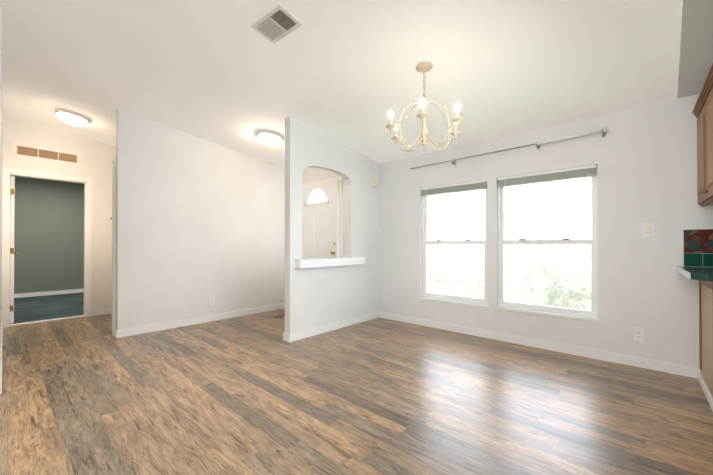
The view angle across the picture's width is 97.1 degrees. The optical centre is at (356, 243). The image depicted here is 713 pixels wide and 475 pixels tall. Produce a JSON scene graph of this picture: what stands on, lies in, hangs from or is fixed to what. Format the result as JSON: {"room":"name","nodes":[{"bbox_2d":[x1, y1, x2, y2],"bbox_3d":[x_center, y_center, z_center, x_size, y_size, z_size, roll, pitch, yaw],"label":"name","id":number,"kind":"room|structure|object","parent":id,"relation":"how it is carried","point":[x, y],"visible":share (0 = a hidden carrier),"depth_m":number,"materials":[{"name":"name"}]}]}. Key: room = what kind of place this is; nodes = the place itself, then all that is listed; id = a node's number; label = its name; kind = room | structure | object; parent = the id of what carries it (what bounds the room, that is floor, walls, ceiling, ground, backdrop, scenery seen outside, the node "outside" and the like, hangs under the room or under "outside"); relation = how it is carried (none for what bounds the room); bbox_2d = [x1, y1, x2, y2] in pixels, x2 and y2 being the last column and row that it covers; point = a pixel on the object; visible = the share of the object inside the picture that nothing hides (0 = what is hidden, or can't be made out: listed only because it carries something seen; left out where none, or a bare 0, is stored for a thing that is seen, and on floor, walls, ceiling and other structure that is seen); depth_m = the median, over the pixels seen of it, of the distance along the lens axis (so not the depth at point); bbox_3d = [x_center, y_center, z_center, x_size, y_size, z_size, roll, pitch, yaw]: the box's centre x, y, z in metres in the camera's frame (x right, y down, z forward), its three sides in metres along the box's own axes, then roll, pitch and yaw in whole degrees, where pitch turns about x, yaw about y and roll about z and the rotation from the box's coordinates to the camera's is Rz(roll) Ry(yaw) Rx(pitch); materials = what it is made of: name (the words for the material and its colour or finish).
{"room":"dining room","nodes":[
{"label":"dining room","id":0,"kind":"room"},
{"bbox_2d":[0,6,2,348],"bbox_3d":[-3.635,-0.581,3.157,2.750,3.350,0.100,0,0,42],"label":"wall","id":1,"kind":"structure","parent":0,"point":[1,118],"depth_m":2.54,"materials":[{"name":"white paint"}]},
{"bbox_2d":[0,321,2,379],"bbox_3d":[-3.601,1.052,3.193,2.718,0.085,0.012,0,0,42],"label":"baseboard","id":2,"kind":"structure","parent":1,"relation":"attached to","point":[1,321],"depth_m":2.93,"materials":[{"name":"white"}]},
{"bbox_2d":[10,176,83,293],"bbox_3d":[-6.641,-0.561,6.659,0.100,3.350,4.000,0,0,42],"label":"wall","id":3,"kind":"structure","parent":0,"point":[49,232],"depth_m":6.69,"materials":[{"name":"paint"}]},
{"bbox_2d":[14,288,83,297],"bbox_3d":[-6.600,1.059,6.613,0.012,0.085,3.800,0,0,42],"label":"baseboard","id":4,"kind":"structure","parent":3,"relation":"attached to","point":[20,295],"depth_m":6.67,"materials":[{"name":"white wood"}]},
{"bbox_2d":[11,292,83,323],"bbox_3d":[-5.452,1.102,5.588,3.090,0.012,3.800,0,0,42],"label":"carpet floor","id":5,"kind":"structure","parent":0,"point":[35,308],"depth_m":5.37,"materials":[{"name":"teal carpet"}]},
{"bbox_2d":[1,113,115,320],"bbox_3d":[-4.591,-0.575,4.226,0.100,3.350,7.300,0,0,42],"label":"wall","id":6,"kind":"structure","parent":0,"point":[96,158],"depth_m":4.78,"materials":[{"name":"white paint"}]},
{"bbox_2d":[10,176,17,323],"bbox_3d":[-4.902,0.088,4.506,0.718,1.988,0.086,0,0,42],"label":"room door","id":7,"kind":"structure","parent":6,"relation":"in","point":[12,204],"depth_m":4.26,"materials":[{"name":"white wood"}]},
{"bbox_2d":[14,143,78,164],"bbox_3d":[-4.336,-1.249,4.430,0.015,0.160,0.660,0,0,42],"label":"air vent","id":8,"kind":"object","parent":6,"relation":"in","point":[43,153],"visible":1,"depth_m":4.41,"materials":[{"name":"brown metal"}]},
{"bbox_2d":[2,168,91,327],"bbox_3d":[-4.364,0.058,4.477,0.129,2.087,0.901,0,0,42],"label":"door frame","id":9,"kind":"structure","parent":6,"relation":"attached to","point":[7,173],"depth_m":4.33,"materials":[{"name":"white wood"}]},
{"bbox_2d":[92,308,111,315],"bbox_3d":[-3.067,1.067,5.841,0.012,0.085,2.845,0,0,42],"label":"baseboard","id":10,"kind":"structure","parent":6,"relation":"attached to","point":[101,311],"depth_m":4.86,"materials":[{"name":"white wood"}]},
{"bbox_2d":[115,107,284,330],"bbox_3d":[-1.993,-0.573,4.614,0.100,3.350,2.460,0,0,42],"label":"wall","id":11,"kind":"structure","parent":0,"point":[200,221],"depth_m":4.25,"materials":[{"name":"white paint"}]},
{"bbox_2d":[112,160,115,335],"bbox_3d":[-2.871,0.055,3.768,0.084,2.085,0.086,0,0,42],"label":"door frame","id":12,"kind":"structure","parent":11,"relation":"attached to","point":[113,244],"depth_m":3.72,"materials":[{"name":"white wood"}]},
{"bbox_2d":[114,303,284,337],"bbox_3d":[-1.966,1.060,4.573,0.042,0.085,2.472,0,0,42],"label":"baseboard","id":13,"kind":"structure","parent":11,"relation":"attached to","point":[174,324],"depth_m":4.25,"materials":[{"name":"white wood"}]},
{"bbox_2d":[209,296,213,304],"bbox_3d":[-2.056,0.812,4.454,0.010,0.118,0.072,0,0,42],"label":"outlet","id":14,"kind":"object","parent":11,"relation":"attached to","point":[211,300],"visible":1,"depth_m":4.46,"materials":[{"name":"white plastic"}]},
{"bbox_2d":[302,167,345,256],"bbox_3d":[-0.436,-0.570,5.141,1.520,3.350,0.400,0,0,42],"label":"wall","id":15,"kind":"structure","parent":0,"point":[309,174],"depth_m":4.92,"materials":[{"name":"white paint"}]},
{"bbox_2d":[302,181,338,258],"bbox_3d":[-0.630,0.080,4.958,0.902,2.024,0.114,0,0,42],"label":"front door","id":16,"kind":"structure","parent":15,"relation":"in","point":[320,220],"depth_m":4.91,"materials":[{"name":"white painted wood"},{"name":"glass"},{"name":"brass"}]},
{"bbox_2d":[302,176,342,256],"bbox_3d":[-0.594,0.055,4.998,1.030,2.100,0.018,0,0,42],"label":"door frame","id":17,"kind":"structure","parent":15,"relation":"attached to","point":[340,179],"depth_m":4.67,"materials":[{"name":"white wood"}]},
{"bbox_2d":[285,116,378,333],"bbox_3d":[-0.238,-0.575,4.146,0.100,3.350,1.620,0,0,42],"label":"wall","id":18,"kind":"structure","parent":0,"point":[318,297],"depth_m":3.98,"materials":[{"name":"white paint"}]},
{"bbox_2d":[283,332,287,341],"bbox_3d":[-0.417,1.057,4.021,0.012,0.085,1.232,0,0,42],"label":"baseboard","id":19,"kind":"structure","parent":18,"relation":"attached to","point":[285,336],"depth_m":3.53,"materials":[{"name":"white wood"}]},
{"bbox_2d":[294,257,364,268],"bbox_3d":[-0.348,0.235,3.985,0.265,0.097,1.120,0,0,42],"label":"wall ledge","id":20,"kind":"object","parent":18,"relation":"on","point":[319,262],"visible":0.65,"depth_m":3.82,"materials":[{"name":"white"}]},
{"bbox_2d":[288,312,379,341],"bbox_3d":[-0.214,1.057,4.081,0.012,0.085,1.592,0,0,42],"label":"baseboard","id":21,"kind":"structure","parent":18,"relation":"attached to","point":[326,328],"depth_m":3.95,"materials":[{"name":"white wood"}]},
{"bbox_2d":[370,175,377,186],"bbox_3d":[0.253,-0.905,4.587,0.051,0.155,0.140,0,0,42],"label":"door chime","id":22,"kind":"object","parent":18,"relation":"attached to","point":[373,181],"visible":1,"depth_m":4.56,"materials":[{"name":"beige plastic"}]},
{"bbox_2d":[0,0,712,168],"bbox_3d":[-2.395,-1.756,2.338,13.500,1.146,7.600,0,0,42],"label":"ceiling","id":23,"kind":"structure","parent":0,"point":[224,73],"depth_m":2.58,"materials":[{"name":"white paint"}]},
{"bbox_2d":[55,109,89,125],"bbox_3d":[-3.622,-1.560,4.010,0.340,0.136,0.340,0,-8,42],"label":"light","id":24,"kind":"object","parent":23,"relation":"attached to","point":[71,118],"visible":1,"depth_m":3.93,"materials":[{"name":"white glass"}]},
{"bbox_2d":[257,130,283,145],"bbox_3d":[-1.127,-1.327,4.087,0.340,0.136,0.340,0,-8,42],"label":"light","id":25,"kind":"object","parent":23,"relation":"attached to","point":[269,138],"visible":1,"depth_m":3.99,"materials":[{"name":"white glass"}]},
{"bbox_2d":[251,3,302,43],"bbox_3d":[-0.565,-1.534,2.216,0.330,0.021,0.200,0,-8,40],"label":"ceiling vent","id":26,"kind":"object","parent":23,"relation":"in","point":[276,23],"visible":0.98,"depth_m":2.20,"materials":[{"name":"white metal"}]},
{"bbox_2d":[385,62,463,152],"bbox_3d":[0.547,-1.087,2.470,0.724,0.661,0.651,0,0,42],"label":"chandelier","id":27,"kind":"object","parent":23,"relation":"hanging from","point":[423,67],"visible":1,"depth_m":2.49,"materials":[{"name":"beige metal"}]},
{"bbox_2d":[0,308,712,474],"bbox_3d":[-2.395,1.130,2.322,13.500,0.080,7.600,0,0,42],"label":"floor","id":28,"kind":"structure","parent":0,"point":[253,394],"depth_m":2.11,"materials":[{"name":"laminate"}]},
{"bbox_2d":[271,314,284,317],"bbox_3d":[-1.115,1.100,4.799,0.150,0.008,0.320,0,0,42],"label":"floor vent","id":29,"kind":"object","parent":28,"relation":"in","point":[279,316],"visible":0.5,"depth_m":4.72,"materials":[{"name":"brown metal"}]},
{"bbox_2d":[698,283,712,410],"bbox_3d":[2.409,0.656,1.686,0.606,0.859,1.746,0,0,42],"label":"base cabinet","id":30,"kind":"object","parent":28,"relation":"on","point":[705,379],"depth_m":2.30,"materials":[{"name":"brown wood"}]},
{"bbox_2d":[676,267,712,282],"bbox_3d":[2.738,0.205,1.894,1.065,0.039,1.001,0,0,42],"label":"countertop","id":31,"kind":"structure","parent":30,"relation":"on","point":[703,274],"depth_m":2.09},
{"bbox_2d":[379,94,712,367],"bbox_3d":[0.056,-0.570,5.077,13.500,3.350,0.160,0,0,42],"label":"wall","id":32,"kind":"structure","parent":0,"point":[643,159],"depth_m":2.92,"materials":[{"name":"white paint"}]},
{"bbox_2d":[419,179,488,307],"bbox_3d":[1.222,0.000,3.989,0.909,1.490,0.135,0,0,42],"label":"window","id":33,"kind":"structure","parent":32,"relation":"in","point":[460,188],"depth_m":4.01,"materials":[{"name":"white plastic"}]},
{"bbox_2d":[411,127,605,168],"bbox_3d":[1.527,-1.024,3.591,2.077,0.092,0.101,0,0,42],"label":"curtain rod","id":34,"kind":"object","parent":32,"relation":"attached to","point":[571,136],"visible":1,"depth_m":3.15,"materials":[{"name":"silver metal"}]},
{"bbox_2d":[380,312,700,378],"bbox_3d":[1.551,1.055,3.618,3.262,0.085,0.012,0,0,42],"label":"baseboard","id":35,"kind":"structure","parent":32,"relation":"attached to","point":[673,368],"depth_m":3.15,"materials":[{"name":"white wood"}]},
{"bbox_2d":[495,165,598,321],"bbox_3d":[1.972,-0.004,3.319,0.939,1.490,0.135,0,0,42],"label":"window","id":36,"kind":"structure","parent":32,"relation":"in","point":[575,173],"depth_m":3.27,"materials":[{"name":"white plastic"}]},
{"bbox_2d":[634,327,644,341],"bbox_3d":[2.494,0.807,2.779,0.072,0.118,0.010,0,0,42],"label":"outlet","id":37,"kind":"object","parent":32,"relation":"attached to","point":[639,335],"visible":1,"depth_m":2.77,"materials":[{"name":"white plastic"}]},
{"bbox_2d":[642,223,654,236],"bbox_3d":[2.543,-0.115,2.739,0.085,0.125,0.013,0,0,42],"label":"light switch","id":38,"kind":"object","parent":32,"relation":"attached to","point":[648,229],"visible":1,"depth_m":2.74,"materials":[{"name":"white plastic"}]},
{"bbox_2d":[693,63,712,206],"bbox_3d":[2.572,-0.671,2.097,0.336,0.740,0.926,0,0,42],"label":"upper cabinet","id":39,"kind":"object","parent":32,"relation":"attached to","point":[704,109],"depth_m":2.24,"materials":[{"name":"brown wood"}]},
{"bbox_2d":[678,0,684,82],"bbox_3d":[0.259,-1.749,-0.099,0.215,1.049,7.300,0,0,42],"label":"wall","id":40,"kind":"structure","parent":0,"point":[681,33],"depth_m":1.93,"materials":[{"name":"paint"}]},
{"label":"outside","id":41,"kind":"structure","parent":0,"visible":0},
{"bbox_2d":[427,177,591,310],"bbox_3d":[4.121,-1.886,6.709,21.000,12.000,0.001,0,0,42],"label":"window glass","id":42,"kind":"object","parent":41,"point":[541,265],"depth_m":7.03,"materials":[{"name":"glass"}]}
]}

